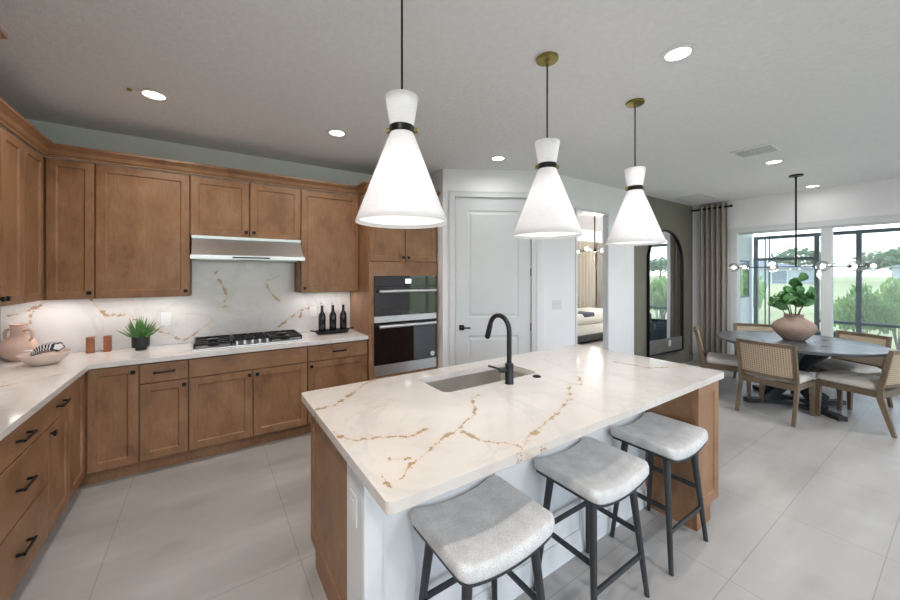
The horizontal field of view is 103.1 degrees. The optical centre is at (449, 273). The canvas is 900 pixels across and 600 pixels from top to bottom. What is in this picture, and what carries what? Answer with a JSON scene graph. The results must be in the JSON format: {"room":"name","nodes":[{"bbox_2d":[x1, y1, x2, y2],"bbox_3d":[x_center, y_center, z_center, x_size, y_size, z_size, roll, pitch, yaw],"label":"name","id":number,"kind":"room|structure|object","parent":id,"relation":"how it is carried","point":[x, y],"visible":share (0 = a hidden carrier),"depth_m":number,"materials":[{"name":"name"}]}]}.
{"room":"kitchen","nodes":[
{"label":"kitchen","id":0,"kind":"room"},
{"bbox_2d":[0,119,372,294],"bbox_3d":[-1.972,0.170,3.846,3.735,2.800,0.120,0,0,-34],"label":"wall","id":1,"kind":"structure","parent":0,"point":[57,133],"depth_m":3.41,"materials":[{"name":"white paint"}]},
{"bbox_2d":[24,143,95,302],"bbox_3d":[-3.035,-0.339,2.629,0.602,1.073,0.692,0,0,-34],"label":"upper cabinet","id":2,"kind":"object","parent":1,"relation":"attached to","point":[60,194],"visible":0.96,"depth_m":2.71,"materials":[{"name":"brown wood"}]},
{"bbox_2d":[0,98,439,197],"bbox_3d":[-1.193,-0.921,2.879,3.266,0.092,1.686,0,0,-34],"label":"crown molding","id":3,"kind":"structure","parent":2,"relation":"attached to","point":[10,118],"depth_m":2.96,"materials":[{"name":"brown wood"}]},
{"bbox_2d":[96,164,190,298],"bbox_3d":[-2.630,-0.339,3.107,0.603,1.073,0.356,0,0,-34],"label":"upper cabinet","id":4,"kind":"object","parent":1,"relation":"attached to","point":[143,238],"visible":0.99,"depth_m":2.97,"materials":[{"name":"brown wood"}]},
{"bbox_2d":[1,260,349,358],"bbox_3d":[-2.329,0.160,3.516,2.726,0.990,0.018,0,0,-34],"label":"backsplash","id":5,"kind":"structure","parent":1,"relation":"attached to","point":[227,297],"depth_m":3.46,"materials":[{"name":"white stone"}]},
{"bbox_2d":[161,312,170,324],"bbox_3d":[-2.623,0.415,3.300,0.075,0.118,0.009,0,0,-34],"label":"wall outlet","id":6,"kind":"object","parent":5,"relation":"attached to","point":[165,316],"visible":1,"depth_m":3.30,"materials":[{"name":"white plastic"}]},
{"bbox_2d":[310,306,316,316],"bbox_3d":[-1.545,0.428,4.031,0.075,0.118,0.009,0,0,-34],"label":"wall outlet","id":7,"kind":"object","parent":5,"relation":"attached to","point":[313,310],"visible":1,"depth_m":4.03,"materials":[{"name":"white plastic"}]},
{"bbox_2d":[190,175,299,239],"bbox_3d":[-1.998,-0.609,3.535,0.920,0.533,0.356,0,0,-34],"label":"upper cabinet","id":8,"kind":"object","parent":1,"relation":"attached to","point":[218,207],"visible":0.99,"depth_m":3.38,"materials":[{"name":"brown wood"}]},
{"bbox_2d":[190,235,304,261],"bbox_3d":[-1.944,-0.233,3.461,0.917,0.218,0.498,0,0,-34],"label":"range hood","id":9,"kind":"object","parent":8,"relation":"attached to","point":[204,248],"visible":1,"depth_m":3.31,"materials":[{"name":"silver metal"}]},
{"bbox_2d":[295,189,357,292],"bbox_3d":[-1.363,-0.339,3.966,0.611,1.073,0.356,0,0,-34],"label":"upper cabinet","id":10,"kind":"object","parent":1,"relation":"attached to","point":[328,226],"visible":0.98,"depth_m":3.83,"materials":[{"name":"brown wood"}]},
{"bbox_2d":[430,169,442,368],"bbox_3d":[-0.238,0.170,4.509,0.120,2.800,0.730,0,0,-34],"label":"wall","id":11,"kind":"structure","parent":0,"point":[436,177],"depth_m":4.24,"materials":[{"name":"white paint"}]},
{"bbox_2d":[0,0,899,231],"bbox_3d":[2.401,-1.280,3.684,11.190,0.100,11.000,0,0,-34],"label":"ceiling","id":12,"kind":"structure","parent":0,"point":[816,80],"depth_m":2.24,"materials":[{"name":"paint"}]},
{"bbox_2d":[138,88,169,100],"bbox_3d":[-2.031,-1.226,2.449,0.170,0.008,0.170,0,0,-34],"label":"recessed light","id":13,"kind":"object","parent":12,"relation":"in","point":[148,93],"visible":1,"depth_m":2.44,"materials":[{"name":"white plastic"}]},
{"bbox_2d":[142,91,164,98],"bbox_3d":[-2.031,-1.228,2.449,0.123,0.003,0.123,0,0,-34],"label":"diffuser","id":14,"kind":"object","parent":13,"relation":"attached to","point":[148,94],"depth_m":2.44,"materials":[{"name":"white"}]},
{"bbox_2d":[327,129,346,136],"bbox_3d":[-0.984,-1.226,3.109,0.170,0.008,0.170,0,0,-34],"label":"recessed light","id":15,"kind":"object","parent":12,"relation":"in","point":[334,132],"visible":1,"depth_m":3.10,"materials":[{"name":"white plastic"}]},
{"bbox_2d":[330,131,343,135],"bbox_3d":[-0.984,-1.228,3.109,0.123,0.003,0.123,0,0,-34],"label":"diffuser","id":16,"kind":"object","parent":15,"relation":"attached to","point":[334,133],"depth_m":3.12,"materials":[{"name":"white"}]},
{"bbox_2d":[355,0,446,228],"bbox_3d":[-0.204,-0.723,1.517,0.386,1.014,0.386,0,0,-34],"label":"pendant light","id":17,"kind":"object","parent":12,"relation":"hanging from","point":[400,193],"visible":1,"depth_m":1.43,"materials":[{"name":"glass"}]},
{"bbox_2d":[360,216,442,224],"bbox_3d":[-0.204,-0.232,1.517,0.360,0.003,0.360,0,0,-34],"label":"diffuser","id":18,"kind":"object","parent":17,"relation":"attached to","point":[364,220],"depth_m":1.54,"materials":[{"name":"white"}]},
{"bbox_2d":[490,155,505,160],"bbox_3d":[0.510,-1.226,3.793,0.170,0.008,0.170,0,0,-34],"label":"recessed light","id":19,"kind":"object","parent":12,"relation":"in","point":[498,157],"visible":1,"depth_m":3.79,"materials":[{"name":"white plastic"}]},
{"bbox_2d":[513,51,582,238],"bbox_3d":[0.554,-0.723,2.034,0.386,1.014,0.386,0,0,-34],"label":"pendant light","id":20,"kind":"object","parent":12,"relation":"hanging from","point":[548,212],"visible":1,"depth_m":1.96,"materials":[{"name":"glass"}]},
{"bbox_2d":[519,232,577,236],"bbox_3d":[0.554,-0.232,2.034,0.360,0.003,0.360,0,0,-34],"label":"diffuser","id":21,"kind":"object","parent":20,"relation":"attached to","point":[521,234],"depth_m":2.09,"materials":[{"name":"white"}]},
{"bbox_2d":[577,216,602,252],"bbox_3d":[2.702,-0.812,6.668,0.951,0.834,0.969,0,0,-34],"label":"chandelier","id":22,"kind":"object","parent":12,"relation":"hanging from","point":[587,249],"visible":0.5,"depth_m":6.66,"materials":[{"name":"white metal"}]},
{"bbox_2d":[606,98,665,245],"bbox_3d":[1.325,-0.723,2.557,0.386,1.014,0.386,0,0,-34],"label":"pendant light","id":23,"kind":"object","parent":12,"relation":"hanging from","point":[635,224],"visible":1,"depth_m":2.49,"materials":[{"name":"white metal"}]},
{"bbox_2d":[613,241,659,243],"bbox_3d":[1.325,-0.232,2.557,0.360,0.003,0.360,0,0,-34],"label":"diffuser","id":24,"kind":"object","parent":23,"relation":"attached to","point":[614,242],"depth_m":2.63,"materials":[{"name":"white"}]},
{"bbox_2d":[660,43,696,62],"bbox_3d":[1.270,-1.226,1.989,0.170,0.008,0.170,0,0,-34],"label":"recessed light","id":25,"kind":"object","parent":12,"relation":"in","point":[679,52],"visible":1,"depth_m":1.98,"materials":[{"name":"white plastic"}]},
{"bbox_2d":[665,47,690,59],"bbox_3d":[1.270,-1.228,1.989,0.123,0.003,0.123,0,0,-34],"label":"diffuser","id":26,"kind":"object","parent":25,"relation":"attached to","point":[676,53],"depth_m":1.99,"materials":[{"name":"white"}]},
{"bbox_2d":[673,194,716,201],"bbox_3d":[3.974,-1.226,5.791,0.540,0.008,0.420,0,0,-34],"label":"ceiling access panel","id":27,"kind":"object","parent":12,"relation":"attached to","point":[698,197],"visible":1,"depth_m":5.79,"materials":[{"name":"paint"}]},
{"bbox_2d":[730,142,782,158],"bbox_3d":[3.055,-1.225,3.566,0.330,0.010,0.330,0,0,-34],"label":"ceiling vent","id":28,"kind":"object","parent":12,"relation":"in","point":[762,149],"visible":1,"depth_m":3.56,"materials":[{"name":"white plastic"}]},
{"bbox_2d":[764,159,784,163],"bbox_3d":[3.549,-1.226,3.912,0.170,0.008,0.170,0,0,-34],"label":"recessed light","id":29,"kind":"object","parent":12,"relation":"in","point":[776,160],"visible":1,"depth_m":3.90,"materials":[{"name":"white plastic"}]},
{"bbox_2d":[728,174,881,271],"bbox_3d":[4.244,-0.628,4.405,0.407,1.202,1.382,0,0,-34],"label":"linear chandelier","id":30,"kind":"object","parent":12,"relation":"hanging from","point":[795,176],"visible":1,"depth_m":4.44,"materials":[{"name":"glass"}]},
{"bbox_2d":[9,339,899,599],"bbox_3d":[2.401,1.620,3.684,11.190,0.100,11.000,0,0,-34],"label":"floor","id":31,"kind":"structure","parent":0,"point":[809,510],"depth_m":2.19,"materials":[{"name":"tile"}]},
{"bbox_2d":[0,26,7,38],"bbox_3d":[-1.755,0.301,0.800,0.666,2.537,1.113,0,0,-34],"label":"refrigerator surround","id":32,"kind":"object","parent":31,"relation":"on","point":[3,35],"visible":1,"depth_m":1.42,"materials":[{"name":"brown wood"}]},
{"bbox_2d":[0,403,47,599],"bbox_3d":[-2.270,1.133,1.542,0.629,0.875,0.684,0,0,-34],"label":"base cabinet","id":33,"kind":"object","parent":31,"relation":"on","point":[24,451],"visible":0.99,"depth_m":1.69,"materials":[{"name":"brown wood"}]},
{"bbox_2d":[0,329,368,440],"bbox_3d":[-1.758,0.675,2.657,2.746,0.038,2.080,0,0,-34],"label":"countertop","id":34,"kind":"structure","parent":33,"relation":"on","point":[25,389],"depth_m":2.56,"materials":[{"name":"white stone"}]},
{"bbox_2d":[0,323,39,361],"bbox_3d":[-3.269,0.517,2.707,0.208,0.277,0.208,0,0,-34],"label":"jug","id":35,"kind":"object","parent":34,"relation":"on","point":[19,340],"visible":0.92,"depth_m":2.67,"materials":[{"name":"ceramic"}]},
{"bbox_2d":[16,349,71,365],"bbox_3d":[-2.935,0.614,2.589,0.272,0.084,0.272,0,0,-34],"label":"shallow bowl","id":36,"kind":"object","parent":34,"relation":"on","point":[48,358],"visible":0.94,"depth_m":2.54,"materials":[{"name":"beige ceramic"}]},
{"bbox_2d":[30,342,64,355],"bbox_3d":[-2.922,0.545,2.585,0.198,0.099,0.101,0,0,3],"label":"napkin","id":37,"kind":"object","parent":36,"relation":"in","point":[50,346],"visible":1,"depth_m":2.55,"materials":[{"name":"fabric"}]},
{"bbox_2d":[86,336,94,353],"bbox_3d":[-2.982,0.590,2.961,0.047,0.132,0.047,0,0,-34],"label":"wooden mill","id":38,"kind":"object","parent":34,"relation":"on","point":[90,341],"visible":1,"depth_m":2.95,"materials":[{"name":"brown wood"}]},
{"bbox_2d":[103,335,111,351],"bbox_3d":[-2.895,0.590,3.020,0.047,0.132,0.047,0,0,-34],"label":"wooden mill","id":39,"kind":"object","parent":34,"relation":"on","point":[107,340],"visible":1,"depth_m":3.00,"materials":[{"name":"brown wood"}]},
{"bbox_2d":[117,315,161,350],"bbox_3d":[-2.658,0.511,3.060,0.287,0.289,0.271,0,0,-34],"label":"potted grass","id":40,"kind":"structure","parent":34,"relation":"on","point":[140,335],"depth_m":3.05,"materials":[{"name":"plant"}]},
{"bbox_2d":[131,336,149,350],"bbox_3d":[-2.672,0.596,3.087,0.122,0.120,0.122,0,0,-34],"label":"pot","id":41,"kind":"object","parent":40,"relation":"attached to","point":[139,342],"depth_m":3.04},
{"bbox_2d":[191,329,303,350],"bbox_3d":[-1.940,0.629,3.460,0.905,0.052,0.455,0,0,-34],"label":"gas cooktop","id":42,"kind":"object","parent":34,"relation":"in","point":[257,338],"visible":1,"depth_m":3.39,"materials":[{"name":"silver metal"}]},
{"bbox_2d":[310,327,353,334],"bbox_3d":[-1.293,0.629,3.939,0.483,0.052,0.156,0,0,-34],"label":"serving tray","id":43,"kind":"object","parent":34,"relation":"on","point":[337,330],"visible":0.94,"depth_m":3.88,"materials":[{"name":"metal"}]},
{"bbox_2d":[318,302,325,330],"bbox_3d":[-1.388,0.478,3.874,0.076,0.337,0.076,0,0,-34],"label":"bottle","id":44,"kind":"object","parent":43,"relation":"on","point":[322,317],"visible":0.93,"depth_m":3.85,"materials":[{"name":"black glass"}]},
{"bbox_2d":[329,302,335,330],"bbox_3d":[-1.293,0.478,3.939,0.076,0.337,0.076,0,0,-34],"label":"bottle","id":45,"kind":"object","parent":43,"relation":"on","point":[332,316],"visible":0.89,"depth_m":3.91,"materials":[{"name":"black glass"}]},
{"bbox_2d":[340,301,346,329],"bbox_3d":[-1.198,0.478,4.003,0.076,0.337,0.076,0,0,-34],"label":"bottle","id":46,"kind":"object","parent":43,"relation":"on","point":[343,316],"visible":0.91,"depth_m":3.97,"materials":[{"name":"black glass"}]},
{"bbox_2d":[46,386,71,534],"bbox_3d":[-2.567,1.133,1.979,0.629,0.875,0.370,0,0,-34],"label":"base cabinet","id":47,"kind":"object","parent":31,"relation":"on","point":[58,411],"visible":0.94,"depth_m":2.13,"materials":[{"name":"brown wood"}]},
{"bbox_2d":[68,364,140,500],"bbox_3d":[-2.837,1.133,2.601,0.898,0.875,0.960,0,0,-34],"label":"base cabinet","id":48,"kind":"object","parent":31,"relation":"on","point":[104,406],"visible":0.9,"depth_m":2.66,"materials":[{"name":"brown wood"}]},
{"bbox_2d":[140,359,188,471],"bbox_3d":[-2.432,1.133,3.078,0.306,0.875,0.629,0,0,-34],"label":"base cabinet","id":49,"kind":"object","parent":31,"relation":"on","point":[164,386],"visible":0.99,"depth_m":2.85,"materials":[{"name":"brown wood"}]},
{"bbox_2d":[189,346,306,460],"bbox_3d":[-1.921,1.133,3.429,0.929,0.875,0.621,0,0,-34],"label":"base cabinet","id":50,"kind":"object","parent":31,"relation":"on","point":[239,400],"visible":0.98,"depth_m":3.16,"materials":[{"name":"brown wood"}]},
{"bbox_2d":[306,340,366,432],"bbox_3d":[-1.283,1.133,3.858,0.605,0.875,0.629,0,0,-34],"label":"base cabinet","id":51,"kind":"object","parent":31,"relation":"on","point":[341,363],"visible":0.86,"depth_m":3.61,"materials":[{"name":"brown wood"}]},
{"bbox_2d":[350,193,436,380],"bbox_3d":[-0.667,0.347,4.255,0.850,2.445,0.659,0,0,-34],"label":"oven tower","id":52,"kind":"object","parent":31,"relation":"on","point":[381,251],"visible":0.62,"depth_m":3.97,"materials":[{"name":"brown wood"}]},
{"bbox_2d":[374,276,436,376],"bbox_3d":[-0.611,0.559,4.199,0.774,1.072,0.596,0,0,-34],"label":"double wall oven","id":53,"kind":"object","parent":52,"relation":"in","point":[405,322],"visible":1,"depth_m":3.97,"materials":[{"name":"black metal"}]},
{"bbox_2d":[411,475,554,599],"bbox_3d":[0.122,1.243,1.373,0.450,0.658,0.364,0,0,-34],"label":"bar stool","id":54,"kind":"object","parent":31,"relation":"on","point":[481,534],"visible":1,"depth_m":1.33,"materials":[{"name":"grey fabric"}]},
{"bbox_2d":[311,380,718,599],"bbox_3d":[0.495,1.133,2.174,2.321,0.875,1.152,0,0,-34],"label":"kitchen island","id":55,"kind":"object","parent":31,"relation":"on","point":[381,558],"visible":0.16,"depth_m":1.73,"materials":[{"name":"brown wood"}]},
{"bbox_2d":[350,488,356,527],"bbox_3d":[-0.374,0.905,1.380,0.009,0.118,0.072,0,0,-34],"label":"wall outlet","id":56,"kind":"object","parent":55,"relation":"attached to","point":[353,498],"visible":1,"depth_m":1.37,"materials":[{"name":"white plastic"}]},
{"bbox_2d":[351,498,353,518],"bbox_3d":[-0.377,0.905,1.378,0.003,0.066,0.032,0,0,-34],"label":"socket","id":57,"kind":"object","parent":56,"relation":"attached to","point":[352,499],"depth_m":1.37,"materials":[{"name":"white plastic"}]},
{"bbox_2d":[301,344,723,514],"bbox_3d":[0.507,0.675,2.179,2.438,0.038,1.153,0,0,-34],"label":"island countertop","id":58,"kind":"structure","parent":55,"relation":"on","point":[410,442],"depth_m":1.71,"materials":[{"name":"white stone"}]},
{"bbox_2d":[426,369,526,391],"bbox_3d":[0.189,0.805,2.304,0.764,0.220,0.354,0,0,-34],"label":"sink","id":59,"kind":"object","parent":58,"relation":"in","point":[453,384],"visible":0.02,"depth_m":2.47,"materials":[{"name":"metal"}]},
{"bbox_2d":[485,313,513,384],"bbox_3d":[0.299,0.450,2.213,0.158,0.412,0.213,0,0,-2],"label":"kitchen faucet","id":60,"kind":"object","parent":58,"relation":"on","point":[508,369],"visible":1,"depth_m":2.13,"materials":[{"name":"metal"}]},
{"bbox_2d":[577,307,602,342],"bbox_3d":[3.086,1.045,8.560,2.200,1.050,1.040,0,0,-34],"label":"bed","id":61,"kind":"object","parent":31,"relation":"on","point":[589,319],"visible":0.23,"depth_m":8.04,"materials":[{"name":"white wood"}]},
{"bbox_2d":[577,311,594,316],"bbox_3d":[2.830,0.920,8.386,0.400,0.100,1.020,0,0,-34],"label":"throw","id":62,"kind":"object","parent":61,"relation":"on","point":[584,314],"depth_m":7.99,"materials":[{"name":"fabric"}]},
{"bbox_2d":[577,307,602,324],"bbox_3d":[3.119,1.010,8.582,2.120,0.240,1.000,0,0,-34],"label":"duvet","id":63,"kind":"object","parent":61,"relation":"on","point":[588,315],"depth_m":8.08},
{"bbox_2d":[533,437,649,599],"bbox_3d":[0.692,1.243,1.758,0.450,0.658,0.364,0,0,-34],"label":"bar stool","id":64,"kind":"object","parent":31,"relation":"on","point":[601,474],"visible":0.98,"depth_m":1.71,"materials":[{"name":"fabric"}]},
{"bbox_2d":[610,412,707,575],"bbox_3d":[1.237,1.243,2.118,0.450,0.658,0.364,0,0,-34],"label":"bar stool","id":65,"kind":"object","parent":31,"relation":"on","point":[672,440],"visible":0.96,"depth_m":2.06,"materials":[{"name":"fabric"}]},
{"bbox_2d":[693,325,750,397],"bbox_3d":[3.614,1.155,4.756,0.618,0.830,0.522,0,0,38],"label":"dining chair","id":66,"kind":"object","parent":31,"relation":"on","point":[721,361],"visible":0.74,"depth_m":4.65,"materials":[{"name":"brown wood"}]},
{"bbox_2d":[706,352,750,366],"bbox_3d":[3.673,1.123,4.710,0.467,0.082,0.490,0,0,38],"label":"seat cushion","id":67,"kind":"object","parent":66,"relation":"on","point":[714,359],"depth_m":4.61,"materials":[{"name":"beige fabric"}]},
{"bbox_2d":[733,323,793,393],"bbox_3d":[4.400,1.155,5.033,0.522,0.830,0.618,0,0,24],"label":"dining chair","id":68,"kind":"object","parent":31,"relation":"on","point":[762,327],"visible":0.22,"depth_m":5.29,"materials":[{"name":"wicker"}]},
{"bbox_2d":[741,350,792,361],"bbox_3d":[4.369,1.123,4.964,0.490,0.082,0.467,0,0,24],"label":"seat cushion","id":69,"kind":"object","parent":68,"relation":"on","point":[755,350],"depth_m":4.85,"materials":[{"name":"beige wicker"}]},
{"bbox_2d":[735,338,815,426],"bbox_3d":[3.658,1.155,4.016,0.618,0.830,0.522,0,0,-28],"label":"dining chair","id":70,"kind":"object","parent":31,"relation":"on","point":[801,380],"visible":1,"depth_m":3.88,"materials":[{"name":"wicker"}]},
{"bbox_2d":[744,364,813,383],"bbox_3d":[3.724,1.123,4.052,0.467,0.082,0.490,0,0,-28],"label":"seat cushion","id":71,"kind":"object","parent":70,"relation":"on","point":[804,377],"depth_m":3.89,"materials":[{"name":"beige fabric"}]},
{"bbox_2d":[716,331,891,421],"bbox_3d":[4.183,1.188,4.343,1.524,0.764,1.524,0,0,-34],"label":"dining table","id":72,"kind":"object","parent":31,"relation":"on","point":[817,348],"visible":0.66,"depth_m":4.19,"materials":[{"name":"wood"}]},
{"bbox_2d":[771,313,817,341],"bbox_3d":[4.197,0.651,4.359,0.410,0.316,0.410,0,0,-34],"label":"vase","id":73,"kind":"object","parent":72,"relation":"on","point":[789,327],"visible":0.98,"depth_m":4.25,"materials":[{"name":"ceramic"}]},
{"bbox_2d":[767,272,816,314],"bbox_3d":[4.181,0.267,4.360,0.561,0.568,0.321,0,0,5],"label":"leaf plant","id":74,"kind":"object","parent":73,"relation":"in","point":[794,294],"visible":1,"depth_m":4.33,"materials":[{"name":"plant"}]},
{"bbox_2d":[811,330,892,409],"bbox_3d":[4.867,1.155,4.397,0.618,0.830,0.522,0,0,-9],"label":"dining chair","id":75,"kind":"object","parent":31,"relation":"on","point":[864,366],"visible":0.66,"depth_m":4.30,"materials":[{"name":"brown wood"}]},
{"bbox_2d":[814,358,879,373],"bbox_3d":[4.792,1.123,4.385,0.467,0.082,0.490,0,0,-9],"label":"seat cushion","id":76,"kind":"object","parent":75,"relation":"on","point":[828,364],"depth_m":4.27,"materials":[{"name":"beige fabric"}]},
{"bbox_2d":[815,350,899,437],"bbox_3d":[4.383,1.155,3.772,0.522,0.830,0.618,0,0,-21],"label":"dining chair","id":77,"kind":"object","parent":31,"relation":"on","point":[841,380],"visible":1,"depth_m":3.62,"materials":[{"name":"fabric"}]},
{"bbox_2d":[816,369,896,389],"bbox_3d":[4.356,1.123,3.842,0.490,0.082,0.467,0,0,-21],"label":"seat cushion","id":78,"kind":"object","parent":77,"relation":"on","point":[837,377],"depth_m":3.77,"materials":[{"name":"beige fabric"}]},
{"bbox_2d":[443,169,543,367],"bbox_3d":[0.514,0.170,4.279,1.204,2.800,0.120,0,0,-4],"label":"wall","id":79,"kind":"structure","parent":0,"point":[453,179],"depth_m":4.21,"materials":[{"name":"white paint"}]},
{"bbox_2d":[455,198,530,364],"bbox_3d":[0.519,0.333,4.222,0.915,2.458,0.094,0,0,-4],"label":"door","id":80,"kind":"structure","parent":79,"relation":"in","point":[493,266],"depth_m":4.23,"materials":[{"name":"white paint"}]},
{"bbox_2d":[449,191,536,365],"bbox_3d":[0.514,0.301,4.205,1.045,2.538,0.026,0,0,-4],"label":"trim","id":81,"kind":"structure","parent":79,"relation":"attached to","point":[452,194],"depth_m":4.17,"materials":[{"name":"white paint"}]},
{"bbox_2d":[577,229,601,307],"bbox_3d":[1.496,0.170,8.520,7.255,2.800,0.120,0,0,-34],"label":"wall","id":82,"kind":"structure","parent":0,"point":[588,235],"depth_m":10.27,"materials":[{"name":"white paint"}]},
{"bbox_2d":[577,241,595,307],"bbox_3d":[3.250,0.330,9.502,2.050,2.440,0.081,0,0,-34],"label":"curtain","id":83,"kind":"object","parent":82,"relation":"attached to","point":[586,273],"visible":0.3,"depth_m":9.83,"materials":[{"name":"beige fabric"}]},
{"bbox_2d":[597,242,602,307],"bbox_3d":[4.313,0.330,10.224,0.380,2.440,0.079,0,0,-34],"label":"curtain","id":84,"kind":"object","parent":82,"relation":"attached to","point":[599,245],"visible":0.67,"depth_m":10.18,"materials":[{"name":"beige fabric"}]},
{"bbox_2d":[544,175,692,359],"bbox_3d":[2.806,0.170,5.481,4.160,2.800,0.120,0,0,-34],"label":"wall","id":85,"kind":"structure","parent":0,"point":[559,254],"depth_m":5.16,"materials":[{"name":"white paint"}]},
{"bbox_2d":[553,300,561,309],"bbox_3d":[1.320,0.380,4.395,0.165,0.118,0.009,0,0,-34],"label":"light switch","id":86,"kind":"object","parent":85,"relation":"attached to","point":[557,304],"visible":1,"depth_m":4.39,"materials":[{"name":"white plastic"}]},
{"bbox_2d":[575,208,608,349],"bbox_3d":[1.881,0.359,4.851,0.734,2.422,0.144,0,0,-34],"label":"trim","id":87,"kind":"structure","parent":85,"relation":"attached to","point":[605,215],"depth_m":4.99,"materials":[{"name":"white paint"}]},
{"bbox_2d":[647,230,683,356],"bbox_3d":[3.549,0.290,5.863,1.050,2.020,0.036,0,0,-31],"label":"arched mirror","id":88,"kind":"object","parent":85,"relation":"attached to","point":[665,261],"visible":0.85,"depth_m":5.86,"materials":[{"name":"black metal"}]},
{"bbox_2d":[665,353,692,363],"bbox_3d":[3.608,1.505,5.956,2.000,0.130,0.015,0,0,-34],"label":"baseboard","id":89,"kind":"structure","parent":85,"relation":"attached to","point":[688,357],"depth_m":6.27,"materials":[{"name":"paint"}]},
{"bbox_2d":[740,234,752,346],"bbox_3d":[5.739,0.275,7.375,2.820,2.650,0.040,0,0,-34],"label":"wall","id":90,"kind":"structure","parent":0,"point":[746,241],"depth_m":7.95,"materials":[{"name":"paint"}]},
{"bbox_2d":[740,260,748,297],"bbox_3d":[6.386,0.115,7.810,0.800,0.810,0.030,0,0,-34],"label":"window","id":91,"kind":"structure","parent":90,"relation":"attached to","point":[744,276],"depth_m":7.90,"materials":[{"name":"glass"}]},
{"bbox_2d":[693,178,899,353],"bbox_3d":[6.321,0.170,3.873,0.150,2.800,6.510,0,0,-34],"label":"wall","id":92,"kind":"structure","parent":0,"point":[882,197],"depth_m":5.34,"materials":[{"name":"white paint"}]},
{"bbox_2d":[693,353,699,360],"bbox_3d":[4.584,1.505,6.286,0.014,0.130,0.535,0,0,-34],"label":"baseboard","id":93,"kind":"structure","parent":92,"relation":"attached to","point":[696,356],"depth_m":6.46,"materials":[{"name":"white paint"}]},
{"bbox_2d":[691,205,732,211],"bbox_3d":[4.565,-1.135,6.224,0.113,0.039,0.605,0,0,-34],"label":"curtain rod","id":94,"kind":"object","parent":92,"relation":"attached to","point":[726,205],"visible":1,"depth_m":6.18,"materials":[{"name":"black metal"}]},
{"bbox_2d":[701,203,726,362],"bbox_3d":[4.557,0.175,6.174,0.095,2.760,0.390,0,0,-34],"label":"curtain","id":95,"kind":"object","parent":94,"relation":"hanging from","point":[713,221],"visible":0.88,"depth_m":6.17,"materials":[{"name":"beige fabric"}]},
{"bbox_2d":[729,214,899,395],"bbox_3d":[5.809,0.403,4.607,0.152,2.335,3.600,0,0,-34],"label":"window","id":96,"kind":"structure","parent":92,"relation":"in","point":[826,226],"depth_m":5.16,"materials":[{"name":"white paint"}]},
{"bbox_3d":[7.676,1.665,4.520,2.820,0.130,6.860,0,0,-34],"label":"floor","id":97,"kind":"structure","parent":0,"visible":0},
{"bbox_2d":[785,331,851,371],"bbox_3d":[6.059,1.260,5.976,0.800,0.680,0.680,0,0,-3],"label":"armchair","id":98,"kind":"object","parent":97,"relation":"on","point":[800,356],"visible":0.02,"depth_m":5.69,"materials":[{"name":"wood"}]},
{"bbox_2d":[754,227,899,362],"bbox_3d":[8.755,0.385,5.264,0.060,2.430,6.750,0,0,-34],"label":"screen enclosure","id":99,"kind":"object","parent":97,"relation":"on","point":[816,258],"visible":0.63,"depth_m":7.20,"materials":[{"name":"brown metal"}]},
{"bbox_3d":[-1.369,0.170,-0.476,0.120,2.800,7.950,0,0,-34],"label":"wall","id":100,"kind":"structure","parent":0,"visible":0},
{"bbox_2d":[0,126,23,306],"bbox_3d":[-2.762,-0.339,2.012,0.356,1.073,0.633,0,0,-34],"label":"upper cabinet","id":101,"kind":"object","parent":100,"relation":"attached to","point":[11,147],"visible":1,"depth_m":2.22,"materials":[{"name":"brown wood"}]},
{"label":"outside","id":102,"kind":"structure","parent":0,"visible":0},
{"bbox_2d":[753,277,897,357],"bbox_3d":[99.297,1.855,67.381,360.000,0.230,440.000,0,0,-34],"label":"ground","id":103,"kind":"structure","parent":102,"point":[840,284],"depth_m":26.22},
{"bbox_2d":[753,277,763,308],"bbox_3d":[9.118,0.693,11.396,1.209,2.131,1.308,0,0,-7],"label":"shrub","id":104,"kind":"object","parent":103,"relation":"on","point":[760,296],"visible":0.02,"depth_m":10.97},
{"bbox_2d":[753,276,767,303],"bbox_3d":[10.758,0.666,13.148,1.634,2.187,1.757,0,0,-3],"label":"shrub","id":105,"kind":"object","parent":103,"relation":"on","point":[760,278],"visible":0.04,"depth_m":12.86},
{"bbox_2d":[753,261,813,283],"bbox_3d":[57.293,-0.360,68.728,13.000,4.200,17.000,0,0,-34],"label":"house","id":106,"kind":"structure","parent":103,"relation":"on","point":[782,275],"depth_m":61.07,"materials":[{"name":"paint"}]},
{"bbox_2d":[767,246,835,267],"bbox_3d":[81.951,-2.512,83.629,12.519,8.504,12.360,0,0,0],"label":"tree","id":107,"kind":"object","parent":103,"relation":"on","point":[791,252],"visible":0.56,"depth_m":81.94,"materials":[{"name":"green plant"}]},
{"bbox_2d":[833,283,898,335],"bbox_3d":[8.974,0.952,7.733,0.981,1.604,1.054,0,0,35],"label":"shrub","id":108,"kind":"object","parent":103,"relation":"on","point":[844,309],"visible":0.72,"depth_m":7.58,"materials":[{"name":"plant"}]},
{"bbox_2d":[851,247,899,272],"bbox_3d":[87.156,-1.785,69.270,11.411,7.050,11.557,0,0,20],"label":"tree","id":109,"kind":"object","parent":103,"relation":"on","point":[891,257],"visible":0.73,"depth_m":69.76,"materials":[{"name":"green plant"}]},
{"bbox_2d":[871,276,899,349],"bbox_3d":[10.132,0.893,8.017,1.022,1.724,0.995,0,0,4],"label":"shrub","id":110,"kind":"object","parent":103,"relation":"on","point":[893,292],"visible":0.3,"depth_m":8.05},
{"bbox_2d":[888,265,899,285],"bbox_3d":[70.603,-0.360,45.553,13.000,4.200,18.000,0,0,-34],"label":"house","id":111,"kind":"structure","parent":103,"relation":"on","point":[895,269],"depth_m":48.92,"materials":[{"name":"paint"}]},
{"bbox_2d":[894,307,899,322],"bbox_3d":[9.559,0.880,6.996,0.968,1.751,1.054,0,0,-33],"label":"shrub","id":112,"kind":"object","parent":103,"relation":"on","point":[896,314],"visible":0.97,"depth_m":7.24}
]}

